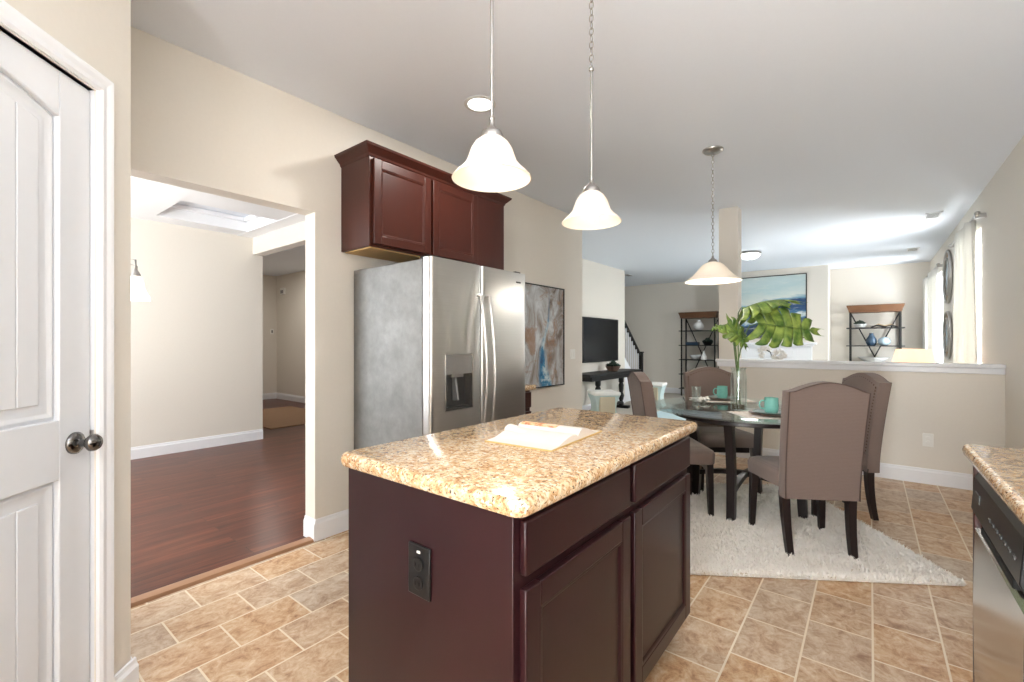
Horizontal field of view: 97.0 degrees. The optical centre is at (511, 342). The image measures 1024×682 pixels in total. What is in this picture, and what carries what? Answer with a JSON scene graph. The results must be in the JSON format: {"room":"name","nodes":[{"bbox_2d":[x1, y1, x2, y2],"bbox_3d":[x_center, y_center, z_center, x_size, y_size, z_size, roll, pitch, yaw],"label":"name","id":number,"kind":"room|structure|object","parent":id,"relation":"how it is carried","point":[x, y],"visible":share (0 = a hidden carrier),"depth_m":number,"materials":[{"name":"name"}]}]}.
{"room":"kitchen","nodes":[
{"label":"kitchen","id":0,"kind":"room"},
{"bbox_2d":[0,0,130,681],"bbox_3d":[-1.257,-0.127,0.415,0.110,2.743,2.356,0,0,-7],"label":"wall","id":1,"kind":"structure","parent":0,"point":[98,32],"depth_m":1.53,"materials":[{"name":"paint"}]},
{"bbox_2d":[0,26,93,681],"bbox_3d":[-1.339,0.221,1.103,0.107,2.049,0.666,0,0,-7],"label":"trim","id":2,"kind":"structure","parent":1,"relation":"attached to","point":[91,91],"depth_m":1.44,"materials":[{"name":"paint"}]},
{"bbox_2d":[0,30,102,681],"bbox_3d":[-1.282,0.220,1.118,0.109,2.031,0.668,0,0,-7],"label":"door","id":3,"kind":"structure","parent":1,"relation":"in","point":[47,440],"depth_m":1.29,"materials":[{"name":"paint"}]},
{"bbox_2d":[0,0,113,681],"bbox_3d":[-1.275,0.194,1.110,0.017,2.102,0.774,0,0,-7],"label":"trim","id":4,"kind":"structure","parent":1,"relation":"attached to","point":[11,19],"depth_m":1.45,"materials":[{"name":"paint"}]},
{"bbox_2d":[114,656,138,681],"bbox_3d":[-1.326,1.177,1.550,0.014,0.135,0.112,0,0,-4],"label":"baseboard","id":5,"kind":"structure","parent":1,"relation":"attached to","point":[129,672],"depth_m":1.57,"materials":[{"name":"paint"}]},
{"bbox_2d":[131,218,262,446],"bbox_3d":[-4.584,-0.127,4.247,0.120,2.743,4.220,0,0,38],"label":"wall","id":6,"kind":"structure","parent":0,"point":[197,342],"depth_m":5.27,"materials":[{"name":"paint"}]},
{"bbox_2d":[131,429,262,459],"bbox_3d":[-4.494,1.177,4.253,0.014,0.135,4.100,0,0,38],"label":"baseboard","id":7,"kind":"structure","parent":6,"relation":"attached to","point":[138,452],"depth_m":5.26,"materials":[{"name":"paint"}]},
{"bbox_2d":[263,275,276,393],"bbox_3d":[-5.983,-0.127,9.380,0.120,2.743,2.340,0,0,38],"label":"wall","id":8,"kind":"structure","parent":0,"point":[269,282],"depth_m":10.05,"materials":[{"name":"paint"}]},
{"bbox_2d":[263,392,276,399],"bbox_3d":[-5.930,1.177,9.339,0.014,0.135,2.100,0,0,38],"label":"baseboard","id":9,"kind":"structure","parent":8,"relation":"attached to","point":[265,395],"depth_m":10.04,"materials":[{"name":"paint"}]},
{"bbox_2d":[253,221,304,255],"bbox_3d":[-3.646,-0.127,6.119,7.590,2.743,0.120,0,0,38],"label":"wall","id":10,"kind":"structure","parent":0,"point":[292,236],"depth_m":5.33,"materials":[{"name":"paint"}]},
{"bbox_2d":[277,271,304,396],"bbox_3d":[-2.795,-0.127,8.212,6.330,2.743,0.020,0,0,38],"label":"wall","id":11,"kind":"structure","parent":0,"point":[291,305],"depth_m":9.74,"materials":[{"name":"paint"}]},
{"bbox_2d":[276,393,304,402],"bbox_3d":[-2.806,1.177,8.199,6.330,0.135,0.014,0,0,38],"label":"baseboard","id":12,"kind":"structure","parent":11,"relation":"attached to","point":[283,396],"depth_m":9.73,"materials":[{"name":"paint"}]},
{"bbox_2d":[131,26,581,518],"bbox_3d":[-1.540,-0.127,2.568,0.120,2.743,7.560,0,0,38],"label":"wall","id":13,"kind":"structure","parent":0,"point":[199,123],"depth_m":2.85,"materials":[{"name":"paint"}]},
{"bbox_2d":[131,176,304,237],"bbox_3d":[-3.239,-1.417,3.184,3.310,0.163,3.980,0,0,38],"label":"ceiling","id":14,"kind":"structure","parent":13,"relation":"attached to","point":[150,200],"depth_m":4.65,"materials":[{"name":"paint"}]},
{"bbox_2d":[131,537,315,607],"bbox_3d":[-1.582,1.245,2.454,0.075,0.040,1.048,0,0,38],"label":"trim","id":15,"kind":"structure","parent":13,"relation":"attached to","point":[163,591],"depth_m":2.42,"materials":[{"name":"brown wood"}]},
{"bbox_2d":[303,515,315,541],"bbox_3d":[-1.285,1.177,2.878,0.134,0.135,0.014,0,0,38],"label":"baseboard","id":16,"kind":"object","parent":13,"relation":"attached to","point":[309,524],"visible":0.95,"depth_m":2.87,"materials":[{"name":"paint"}]},
{"bbox_2d":[315,509,348,540],"bbox_3d":[-0.189,1.177,4.169,0.014,0.135,3.372,0,0,38],"label":"baseboard","id":17,"kind":"structure","parent":13,"relation":"attached to","point":[332,524],"depth_m":2.93,"materials":[{"name":"paint"}]},
{"bbox_2d":[334,140,511,269],"bbox_3d":[-0.579,-0.908,3.391,0.363,0.630,1.411,0,0,38],"label":"upper cabinet","id":18,"kind":"object","parent":13,"relation":"attached to","point":[396,207],"visible":0.93,"depth_m":3.04,"materials":[{"name":"brown wood"}]},
{"bbox_2d":[525,282,564,387],"bbox_3d":[0.306,-0.069,4.776,0.034,1.078,0.883,0,0,38],"label":"painting","id":19,"kind":"object","parent":13,"relation":"attached to","point":[544,305],"visible":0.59,"depth_m":4.80,"materials":[{"name":"fabric"}]},
{"bbox_2d":[131,393,972,681],"bbox_3d":[-1.073,1.293,6.392,11.590,0.104,14.140,0,0,38],"label":"floor","id":20,"kind":"structure","parent":0,"point":[284,617],"depth_m":2.20,"materials":[{"name":"tile"}]},
{"bbox_2d":[263,406,304,428],"bbox_3d":[-3.888,1.234,7.661,2.100,0.011,1.300,0,0,38],"label":"rug","id":21,"kind":"object","parent":20,"relation":"on","point":[280,417],"visible":0.42,"depth_m":7.47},
{"bbox_2d":[354,255,524,449],"bbox_3d":[-0.443,0.370,3.103,0.856,1.750,0.900,0,0,38],"label":"refrigerator","id":22,"kind":"object","parent":20,"relation":"on","point":[439,343],"visible":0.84,"depth_m":2.79,"materials":[{"name":"metal"}]},
{"bbox_2d":[349,436,689,681],"bbox_3d":[0.129,0.808,1.633,0.653,0.874,1.187,0,0,38],"label":"kitchen island","id":23,"kind":"object","parent":20,"relation":"on","point":[593,584],"visible":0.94,"depth_m":1.22,"materials":[{"name":"brown wood"}]},
{"bbox_2d":[409,541,430,601],"bbox_3d":[-0.238,0.584,1.159,0.084,0.132,0.012,0,0,38],"label":"wall outlet","id":24,"kind":"object","parent":23,"relation":"attached to","point":[419,555],"visible":1,"depth_m":1.15,"materials":[{"name":"black plastic"}]},
{"bbox_2d":[413,576,422,589],"bbox_3d":[-0.240,0.614,1.158,0.034,0.034,0.005,0,0,38],"label":"socket","id":25,"kind":"object","parent":24,"relation":"attached to","point":[417,580],"depth_m":1.16,"materials":[{"name":"black"}]},
{"bbox_2d":[413,557,422,571],"bbox_3d":[-0.240,0.566,1.158,0.034,0.034,0.005,0,0,38],"label":"socket","id":26,"kind":"object","parent":24,"relation":"attached to","point":[417,561],"depth_m":1.16,"materials":[{"name":"black"}]},
{"bbox_2d":[341,408,696,517],"bbox_3d":[0.130,0.350,1.642,0.702,0.038,1.248,0,0,38],"label":"island countertop","id":27,"kind":"structure","parent":23,"relation":"on","point":[458,464],"depth_m":1.30,"materials":[{"name":"beige stone"}]},
{"bbox_2d":[485,421,601,451],"bbox_3d":[0.122,0.312,1.605,0.258,0.038,0.382,0,0,34],"label":"open book","id":28,"kind":"object","parent":27,"relation":"on","point":[532,435],"visible":1,"depth_m":1.54,"materials":[{"name":"paper"}]},
{"bbox_2d":[525,390,530,413],"bbox_3d":[-0.149,0.808,3.722,0.627,0.874,0.195,0,0,38],"label":"base cabinet","id":29,"kind":"object","parent":20,"relation":"on","point":[527,393],"visible":0.09,"depth_m":3.57,"materials":[{"name":"brown wood"}]},
{"bbox_2d":[525,384,535,390],"bbox_3d":[-0.131,0.350,3.721,0.656,0.038,0.239,0,0,38],"label":"countertop","id":30,"kind":"structure","parent":29,"relation":"on","point":[527,386],"depth_m":3.55,"materials":[{"name":"beige stone"}]},
{"bbox_2d":[587,390,620,412],"bbox_3d":[1.468,1.008,7.277,0.430,0.475,0.430,0,0,-7],"label":"upholstered stool","id":31,"kind":"object","parent":20,"relation":"on","point":[601,400],"visible":0.75,"depth_m":7.08,"materials":[{"name":"teal fabric"}]},
{"bbox_2d":[587,390,620,395],"bbox_3d":[1.468,0.797,7.277,0.430,0.055,0.430,0,0,-7],"label":"cushion","id":32,"kind":"object","parent":31,"relation":"on","point":[590,392],"depth_m":7.08,"materials":[{"name":"white fabric"}]},
{"bbox_2d":[582,369,640,410],"bbox_3d":[1.756,0.882,8.299,0.415,0.725,2.100,0,0,38],"label":"console table","id":33,"kind":"object","parent":20,"relation":"on","point":[597,377],"visible":0.61,"depth_m":8.13,"materials":[{"name":"black wood"}]},
{"bbox_2d":[605,360,620,370],"bbox_3d":[1.871,0.417,8.399,0.285,0.206,0.285,0,0,38],"label":"potted succulent","id":34,"kind":"object","parent":33,"relation":"on","point":[611,366],"visible":0.98,"depth_m":8.32,"materials":[{"name":"brown wood"}]},
{"bbox_2d":[605,366,620,370],"bbox_3d":[1.871,0.473,8.399,0.285,0.093,0.285,0,0,38],"label":"bowl","id":35,"kind":"object","parent":33,"relation":"on","point":[610,368],"depth_m":8.30,"materials":[{"name":"brown wood"}]},
{"bbox_2d":[625,321,643,401],"bbox_3d":[1.681,-0.064,9.441,1.030,2.617,2.930,0,0,38],"label":"staircase","id":36,"kind":"structure","parent":20,"relation":"on","point":[628,334],"depth_m":9.74,"materials":[{"name":"wood"}]},
{"bbox_2d":[652,382,666,404],"bbox_3d":[2.756,1.008,8.809,0.430,0.475,0.430,0,0,30],"label":"upholstered stool","id":37,"kind":"object","parent":20,"relation":"on","point":[659,387],"visible":0.38,"depth_m":8.60,"materials":[{"name":"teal fabric"}]},
{"bbox_2d":[652,382,666,386],"bbox_3d":[2.756,0.797,8.809,0.430,0.055,0.430,0,0,30],"label":"cushion","id":38,"kind":"object","parent":37,"relation":"on","point":[655,384],"depth_m":8.61,"materials":[{"name":"white fabric"}]},
{"bbox_2d":[657,411,685,419],"bbox_3d":[3.390,1.238,7.677,1.800,0.013,3.750,0,0,38],"label":"area rug","id":39,"kind":"object","parent":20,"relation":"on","point":[660,414],"visible":0.03,"depth_m":7.59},
{"bbox_2d":[678,311,718,395],"bbox_3d":[4.399,0.263,10.614,0.860,1.965,0.430,0,0,38],"label":"etagere","id":40,"kind":"object","parent":20,"relation":"on","point":[706,314],"visible":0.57,"depth_m":10.56,"materials":[{"name":"black metal"}]},
{"bbox_2d":[679,359,714,360],"bbox_3d":[4.407,0.396,10.624,0.860,0.018,0.385,0,0,38],"label":"shelf","id":41,"kind":"object","parent":40,"relation":"attached to","point":[679,359],"depth_m":10.63,"materials":[{"name":"black metal"}]},
{"bbox_2d":[693,320,703,329],"bbox_3d":[4.374,-0.418,10.615,0.240,0.250,0.240,0,0,38],"label":"round vase","id":42,"kind":"object","parent":40,"relation":"on","point":[698,325],"visible":0.82,"depth_m":10.54,"materials":[{"name":"white ceramic"}]},
{"bbox_2d":[680,330,716,331],"bbox_3d":[4.407,-0.284,10.624,0.860,0.018,0.385,0,0,38],"label":"shelf","id":43,"kind":"object","parent":40,"relation":"attached to","point":[681,330],"depth_m":10.57,"materials":[{"name":"black metal"}]},
{"bbox_2d":[703,337,712,344],"bbox_3d":[4.535,-0.041,10.500,0.251,0.176,0.247,0,0,38],"label":"potted fern","id":44,"kind":"object","parent":40,"relation":"on","point":[707,341],"visible":0.97,"depth_m":10.45,"materials":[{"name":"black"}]},
{"bbox_2d":[741,342,816,359],"bbox_3d":[5.202,0.618,9.195,1.640,1.255,0.218,0,0,38],"label":"fireplace","id":45,"kind":"object","parent":20,"relation":"on","point":[804,352],"visible":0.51,"depth_m":8.98,"materials":[{"name":"paint"}]},
{"bbox_2d":[746,342,816,345],"bbox_3d":[5.202,0.028,9.195,1.640,0.075,0.218,0,0,38],"label":"mantel shelf","id":46,"kind":"object","parent":45,"relation":"attached to","point":[805,343],"depth_m":8.75,"materials":[{"name":"paint"}]},
{"bbox_2d":[690,482,966,585],"bbox_3d":[1.302,1.219,3.183,2.201,0.050,1.612,0,0,5],"label":"shag rug","id":47,"kind":"object","parent":20,"relation":"on","point":[719,546],"visible":0.37,"depth_m":2.67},
{"bbox_2d":[627,372,714,516],"bbox_3d":[1.178,0.726,3.426,0.537,1.016,0.494,0,0,2],"label":"dining chair","id":48,"kind":"object","parent":47,"relation":"on","point":[643,403],"visible":0.58,"depth_m":3.22,"materials":[{"name":"beige fabric"}]},
{"bbox_2d":[683,366,753,491],"bbox_3d":[1.798,0.726,3.972,0.494,1.016,0.537,0,0,4],"label":"dining chair","id":49,"kind":"object","parent":47,"relation":"on","point":[704,379],"visible":0.48,"depth_m":4.10,"materials":[{"name":"beige fabric"}]},
{"bbox_2d":[655,397,807,520],"bbox_3d":[1.761,0.859,3.414,1.380,0.748,1.380,0,0,38],"label":"dining table","id":50,"kind":"object","parent":47,"relation":"on","point":[687,408],"visible":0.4,"depth_m":3.19,"materials":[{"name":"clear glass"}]},
{"bbox_2d":[689,397,755,401],"bbox_3d":[1.788,0.483,3.852,0.468,0.004,0.300,0,0,4],"label":"placemat","id":51,"kind":"object","parent":50,"relation":"on","point":[742,399],"visible":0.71,"depth_m":3.79,"materials":[{"name":"white fabric"}]},
{"bbox_2d":[705,396,735,400],"bbox_3d":[1.788,0.472,3.852,0.276,0.016,0.276,0,0,38],"label":"dinner plate","id":52,"kind":"object","parent":51,"relation":"on","point":[705,396],"visible":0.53,"depth_m":3.76,"materials":[{"name":"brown ceramic"}]},
{"bbox_2d":[708,395,735,399],"bbox_3d":[1.788,0.465,3.852,0.224,0.016,0.224,0,0,38],"label":"salad plate","id":53,"kind":"object","parent":52,"relation":"on","point":[711,396],"visible":0.75,"depth_m":3.86,"materials":[{"name":"ceramic"}]},
{"bbox_2d":[713,386,727,397],"bbox_3d":[1.777,0.416,3.859,0.111,0.100,0.086,0,0,34],"label":"coffee mug","id":54,"kind":"object","parent":53,"relation":"on","point":[722,391],"visible":0.98,"depth_m":3.82,"materials":[{"name":"teal ceramic"}]},
{"bbox_2d":[730,367,746,410],"bbox_3d":[1.638,0.332,3.275,0.108,0.305,0.108,0,0,38],"label":"glass vase","id":55,"kind":"object","parent":50,"relation":"on","point":[741,407],"visible":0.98,"depth_m":3.26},
{"bbox_2d":[709,324,739,405],"bbox_3d":[1.526,0.160,3.265,0.208,0.589,0.102,0,0,-20],"label":"stem","id":56,"kind":"object","parent":55,"relation":"in","point":[720,327],"visible":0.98,"depth_m":3.25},
{"bbox_2d":[715,314,748,402],"bbox_3d":[1.596,0.119,3.271,0.261,0.672,0.066,0,0,-9],"label":"stem","id":57,"kind":"object","parent":55,"relation":"in","point":[737,337],"visible":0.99,"depth_m":3.26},
{"bbox_2d":[736,299,807,405],"bbox_3d":[1.836,0.071,3.220,0.525,0.766,0.253,0,0,2],"label":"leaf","id":58,"kind":"object","parent":55,"relation":"in","point":[768,306],"visible":0.97,"depth_m":3.20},
{"bbox_2d":[739,307,823,403],"bbox_3d":[1.958,0.084,3.270,0.647,0.741,0.114,0,0,-3],"label":"leaf","id":59,"kind":"object","parent":55,"relation":"in","point":[787,327],"visible":0.95,"depth_m":3.25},
{"bbox_2d":[728,411,780,418],"bbox_3d":[1.738,0.483,3.035,0.468,0.004,0.300,0,0,4],"label":"placemat","id":60,"kind":"object","parent":50,"relation":"on","point":[745,414],"visible":0.49,"depth_m":3.01,"materials":[{"name":"white fabric"}]},
{"bbox_2d":[748,410,780,416],"bbox_3d":[1.738,0.472,3.035,0.276,0.016,0.276,0,0,38],"label":"dinner plate","id":61,"kind":"object","parent":60,"relation":"on","point":[750,411],"visible":0.34,"depth_m":2.98,"materials":[{"name":"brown ceramic"}]},
{"bbox_2d":[753,409,780,414],"bbox_3d":[1.738,0.465,3.035,0.224,0.016,0.224,0,0,38],"label":"salad plate","id":62,"kind":"object","parent":61,"relation":"on","point":[762,411],"visible":0.54,"depth_m":3.04,"materials":[{"name":"ceramic"}]},
{"bbox_2d":[759,397,778,412],"bbox_3d":[1.726,0.416,3.031,0.111,0.100,0.086,0,0,-18],"label":"coffee mug","id":63,"kind":"object","parent":62,"relation":"on","point":[771,404],"visible":1,"depth_m":3.00,"materials":[{"name":"teal ceramic"}]},
{"bbox_2d":[747,381,870,560],"bbox_3d":[1.794,0.726,2.772,0.494,1.016,0.537,0,0,6],"label":"dining chair","id":64,"kind":"object","parent":47,"relation":"on","point":[823,426],"visible":0.98,"depth_m":2.57,"materials":[{"name":"beige fabric"}]},
{"bbox_2d":[811,373,891,520],"bbox_3d":[2.381,0.726,3.354,0.537,1.016,0.494,0,0,8],"label":"dining chair","id":65,"kind":"object","parent":47,"relation":"on","point":[879,388],"visible":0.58,"depth_m":3.14,"materials":[{"name":"beige fabric"}]},
{"bbox_2d":[846,303,904,360],"bbox_3d":[6.909,0.263,8.630,0.860,1.965,0.430,0,0,38],"label":"etagere","id":66,"kind":"object","parent":20,"relation":"on","point":[876,308],"visible":0.59,"depth_m":8.54,"materials":[{"name":"black metal"}]},
{"bbox_2d":[853,320,866,327],"bbox_3d":[6.721,-0.372,8.747,0.218,0.157,0.218,0,0,38],"label":"potted plant","id":67,"kind":"object","parent":66,"relation":"on","point":[859,324],"visible":1,"depth_m":8.70,"materials":[{"name":"white ceramic"}]},
{"bbox_2d":[853,324,866,327],"bbox_3d":[6.721,-0.329,8.747,0.218,0.071,0.218,0,0,38],"label":"bowl","id":68,"kind":"object","parent":66,"relation":"on","point":[856,325],"depth_m":8.68,"materials":[{"name":"white ceramic"}]},
{"bbox_2d":[866,333,876,344],"bbox_3d":[6.861,-0.070,8.649,0.170,0.235,0.170,0,0,38],"label":"vase","id":69,"kind":"object","parent":66,"relation":"on","point":[871,340],"visible":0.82,"depth_m":8.60,"materials":[{"name":"ceramic"}]},
{"bbox_2d":[858,357,889,361],"bbox_3d":[6.884,0.327,8.631,0.500,0.120,0.500,0,0,38],"label":"serving bowl","id":70,"kind":"object","parent":66,"relation":"on","point":[873,359],"visible":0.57,"depth_m":8.47,"materials":[{"name":"white ceramic"}]},
{"bbox_2d":[846,327,904,328],"bbox_3d":[6.917,-0.284,8.640,0.860,0.018,0.385,0,0,38],"label":"shelf","id":71,"kind":"object","parent":66,"relation":"attached to","point":[849,327],"depth_m":8.59,"materials":[{"name":"black metal"}]},
{"bbox_2d":[846,345,904,346],"bbox_3d":[6.917,0.056,8.640,0.860,0.018,0.385,0,0,38],"label":"shelf","id":72,"kind":"object","parent":66,"relation":"attached to","point":[846,345],"depth_m":8.52,"materials":[{"name":"black metal"}]},
{"bbox_2d":[878,337,890,345],"bbox_3d":[6.998,-0.033,8.516,0.200,0.160,0.200,0,0,38],"label":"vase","id":73,"kind":"object","parent":66,"relation":"on","point":[884,341],"visible":1,"depth_m":8.46,"materials":[{"name":"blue ceramic"}]},
{"bbox_2d":[871,324,897,326],"bbox_3d":[7.004,-0.328,8.524,0.380,0.070,0.200,0,0,33],"label":"book","id":74,"kind":"object","parent":66,"relation":"on","point":[878,325],"visible":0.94,"depth_m":8.46,"materials":[{"name":"beige paper"}]},
{"bbox_2d":[973,466,981,681],"bbox_3d":[0.904,0.808,0.232,0.607,0.874,2.684,0,0,38],"label":"base cabinet","id":75,"kind":"object","parent":20,"relation":"on","point":[976,523],"visible":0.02,"depth_m":1.46,"materials":[{"name":"brown wood"}]},
{"bbox_2d":[962,444,1023,524],"bbox_3d":[0.901,0.350,0.246,0.634,0.038,2.710,0,0,38],"label":"countertop","id":76,"kind":"structure","parent":75,"relation":"on","point":[1002,468],"depth_m":1.20,"materials":[{"name":"beige stone"}]},
{"bbox_2d":[971,473,1023,681],"bbox_3d":[1.519,0.762,1.032,0.596,0.765,0.600,0,0,38],"label":"dishwasher","id":77,"kind":"object","parent":75,"relation":"in","point":[998,580],"visible":0.91,"depth_m":1.18,"materials":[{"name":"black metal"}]},
{"bbox_3d":[4.383,0.933,4.949,0.530,0.625,0.530,0,0,38],"label":"side table","id":78,"kind":"object","parent":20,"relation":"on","visible":0},
{"bbox_2d":[892,349,934,362],"bbox_3d":[4.383,0.344,4.949,0.410,0.552,0.410,0,0,38],"label":"table lamp","id":79,"kind":"object","parent":78,"relation":"on","point":[900,355],"visible":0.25,"depth_m":4.83,"materials":[{"name":"beige fabric"}]},
{"bbox_3d":[3.509,0.895,6.149,0.700,0.700,0.400,0,0,38],"label":"table","id":80,"kind":"object","parent":20,"relation":"on","visible":0},
{"bbox_2d":[757,345,787,359],"bbox_3d":[3.525,0.283,6.136,0.367,0.525,0.140,0,0,38],"label":"potted orchid","id":81,"kind":"object","parent":80,"relation":"on","point":[761,349],"visible":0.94,"depth_m":6.10,"materials":[{"name":"white plant"}]},
{"bbox_2d":[131,0,1023,286],"bbox_3d":[-1.073,-1.548,6.392,11.590,0.100,14.140,0,0,38],"label":"ceiling","id":82,"kind":"structure","parent":0,"point":[838,125],"depth_m":2.77,"materials":[{"name":"paint"}]},
{"bbox_2d":[131,259,149,301],"bbox_3d":[-3.054,-0.915,3.296,0.707,1.163,0.720,0,0,38],"label":"chandelier","id":83,"kind":"object","parent":82,"relation":"hanging from","point":[138,291],"visible":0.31,"depth_m":3.29,"materials":[{"name":"silver metal"}]},
{"bbox_2d":[170,204,258,221],"bbox_3d":[-3.437,-1.472,3.417,2.130,0.048,3.500,0,0,38],"label":"trim","id":84,"kind":"structure","parent":82,"relation":"attached to","point":[176,206],"depth_m":5.14,"materials":[{"name":"paint"}]},
{"bbox_2d":[464,95,495,112],"bbox_3d":[-0.201,-1.494,2.839,0.196,0.007,0.196,0,0,38],"label":"recessed light","id":85,"kind":"object","parent":82,"relation":"in","point":[478,103],"visible":0.91,"depth_m":2.83,"materials":[{"name":"white glass"}]},
{"bbox_2d":[452,0,531,191],"bbox_3d":[-0.061,-0.997,1.374,0.242,1.002,0.242,0,0,38],"label":"pendant lamp","id":86,"kind":"object","parent":82,"relation":"hanging from","point":[491,164],"visible":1,"depth_m":1.37,"materials":[{"name":"white glass"}]},
{"bbox_2d":[562,0,621,229],"bbox_3d":[0.325,-0.995,1.855,0.242,1.006,0.242,0,0,38],"label":"pendant lamp","id":87,"kind":"object","parent":82,"relation":"hanging from","point":[591,210],"visible":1,"depth_m":1.85,"materials":[{"name":"white glass"}]},
{"bbox_2d":[685,146,741,284],"bbox_3d":[1.556,-0.987,3.511,0.410,1.022,0.410,0,0,38],"label":"dining pendant","id":88,"kind":"object","parent":82,"relation":"hanging from","point":[713,272],"visible":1,"depth_m":3.48,"materials":[{"name":"white glass"}]},
{"bbox_2d":[741,250,761,259],"bbox_3d":[3.922,-1.440,7.479,0.350,0.115,0.350,0,0,38],"label":"flush light","id":89,"kind":"object","parent":82,"relation":"attached to","point":[747,255],"visible":0.9,"depth_m":7.37,"materials":[{"name":"glass"}]},
{"bbox_2d":[923,211,942,218],"bbox_3d":[4.926,-1.494,5.301,0.150,0.008,0.300,0,0,38],"label":"ceiling vent","id":90,"kind":"object","parent":82,"relation":"in","point":[940,212],"visible":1,"depth_m":5.29,"materials":[{"name":"metal"}]},
{"bbox_2d":[582,259,624,405],"bbox_3d":[1.018,-0.127,7.837,0.120,2.743,4.120,0,0,38],"label":"wall","id":91,"kind":"structure","parent":0,"point":[603,286],"depth_m":8.67,"materials":[{"name":"paint"}]},
{"bbox_2d":[582,317,617,362],"bbox_3d":[1.670,-0.058,8.520,0.048,0.815,1.420,0,0,38],"label":"television","id":92,"kind":"object","parent":91,"relation":"attached to","point":[599,335],"visible":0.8,"depth_m":8.43,"materials":[{"name":"black plastic"}]},
{"bbox_2d":[582,396,624,409],"bbox_3d":[1.108,1.177,7.842,0.014,0.135,4.000,0,0,38],"label":"baseboard","id":93,"kind":"structure","parent":91,"relation":"attached to","point":[584,407],"depth_m":8.18,"materials":[{"name":"paint"}]},
{"bbox_2d":[625,262,929,387],"bbox_3d":[4.835,-0.127,10.658,7.370,2.743,0.120,0,0,38],"label":"wall","id":94,"kind":"structure","parent":0,"point":[652,318],"depth_m":9.25,"materials":[{"name":"paint"}]},
{"bbox_2d":[664,387,683,393],"bbox_3d":[3.570,1.177,11.573,3.850,0.135,0.014,0,0,38],"label":"baseboard","id":95,"kind":"structure","parent":94,"relation":"attached to","point":[667,389],"depth_m":11.22,"materials":[{"name":"paint"}]},
{"bbox_2d":[741,265,830,360],"bbox_3d":[5.565,-0.127,9.527,1.819,2.743,0.750,0,0,38],"label":"wall","id":96,"kind":"structure","parent":0,"point":[818,277],"depth_m":8.79,"materials":[{"name":"paint"}]},
{"bbox_2d":[741,273,806,337],"bbox_3d":[5.252,-0.733,9.270,1.315,1.275,0.038,0,0,38],"label":"seascape painting","id":97,"kind":"object","parent":96,"relation":"attached to","point":[754,290],"visible":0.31,"depth_m":9.19,"materials":[{"name":"paint"}]},
{"bbox_2d":[719,366,1004,490],"bbox_3d":[3.213,0.735,4.436,2.199,1.020,0.134,0,0,38],"label":"wall","id":98,"kind":"structure","parent":0,"point":[960,409],"depth_m":4.01,"materials":[{"name":"paint"}]},
{"bbox_2d":[715,359,1005,374],"bbox_3d":[3.206,0.219,4.451,2.230,0.082,0.190,0,0,38],"label":"trim","id":99,"kind":"structure","parent":98,"relation":"on","point":[964,368],"depth_m":4.22,"materials":[{"name":"paint"}]},
{"bbox_2d":[719,206,740,358],"bbox_3d":[2.450,-0.660,5.087,0.194,1.676,0.180,0,0,38],"label":"wall column","id":100,"kind":"structure","parent":99,"relation":"on","point":[729,218],"depth_m":5.02,"materials":[{"name":"paint"}]},
{"bbox_2d":[923,433,933,446],"bbox_3d":[3.673,0.857,3.999,0.072,0.116,0.010,0,0,38],"label":"wall outlet","id":101,"kind":"object","parent":98,"relation":"attached to","point":[928,439],"visible":1,"depth_m":4.00,"materials":[{"name":"white plastic"}]},
{"bbox_2d":[930,136,1023,448],"bbox_3d":[3.427,-0.127,2.836,0.120,2.743,14.140,0,0,38],"label":"wall","id":102,"kind":"structure","parent":0,"point":[1002,199],"depth_m":3.73,"materials":[{"name":"paint"}]},
{"bbox_2d":[924,263,942,278],"bbox_3d":[7.001,-1.167,7.532,0.094,0.054,2.048,0,0,38],"label":"curtain rod","id":103,"kind":"object","parent":102,"relation":"attached to","point":[937,264],"visible":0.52,"depth_m":6.79,"materials":[{"name":"silver metal"}]},
{"bbox_2d":[922,277,927,348],"bbox_3d":[7.423,0.030,8.103,0.098,2.370,0.521,0,0,38],"label":"window curtain","id":104,"kind":"object","parent":103,"relation":"hanging from","point":[925,281],"visible":0.32,"depth_m":7.98,"materials":[{"name":"fabric"}]},
{"bbox_2d":[927,269,938,362],"bbox_3d":[6.819,0.030,7.338,0.099,2.370,0.791,0,0,38],"label":"window curtain","id":105,"kind":"object","parent":103,"relation":"hanging from","point":[932,313],"visible":0.54,"depth_m":7.11,"materials":[{"name":"fabric"}]},
{"bbox_2d":[938,274,942,362],"bbox_3d":[6.968,-0.247,7.366,0.120,1.735,1.340,0,0,38],"label":"window","id":106,"kind":"structure","parent":102,"relation":"in","point":[940,292],"depth_m":7.37,"materials":[{"name":"paint"}]},
{"bbox_2d":[942,250,952,303],"bbox_3d":[6.089,-0.925,6.340,0.040,0.756,0.796,0,0,38],"label":"wall ornament","id":107,"kind":"object","parent":102,"relation":"attached to","point":[947,270],"visible":1,"depth_m":6.23,"materials":[{"name":"silver metal"}]},
{"bbox_2d":[942,311,952,358],"bbox_3d":[6.089,-0.115,6.340,0.040,0.676,0.756,0,0,38],"label":"wall ornament","id":108,"kind":"object","parent":102,"relation":"attached to","point":[947,329],"visible":1,"depth_m":6.22,"materials":[{"name":"silver metal"}]},
{"bbox_2d":[948,211,985,247],"bbox_3d":[5.008,-1.227,5.009,0.094,0.054,1.878,0,0,38],"label":"curtain rod","id":109,"kind":"object","parent":102,"relation":"attached to","point":[977,214],"visible":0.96,"depth_m":4.35,"materials":[{"name":"silver metal"}]},
{"bbox_2d":[953,220,977,363],"bbox_3d":[4.881,-0.005,4.886,0.099,2.440,0.996,0,0,38],"label":"window curtain","id":110,"kind":"object","parent":109,"relation":"hanging from","point":[965,340],"visible":0.56,"depth_m":4.62,"materials":[{"name":"fabric"}]},
{"bbox_2d":[976,232,980,363],"bbox_3d":[5.124,-0.268,5.032,0.120,1.775,1.390,0,0,38],"label":"window","id":111,"kind":"structure","parent":102,"relation":"in","point":[978,237],"depth_m":4.94,"materials":[{"name":"glass"}]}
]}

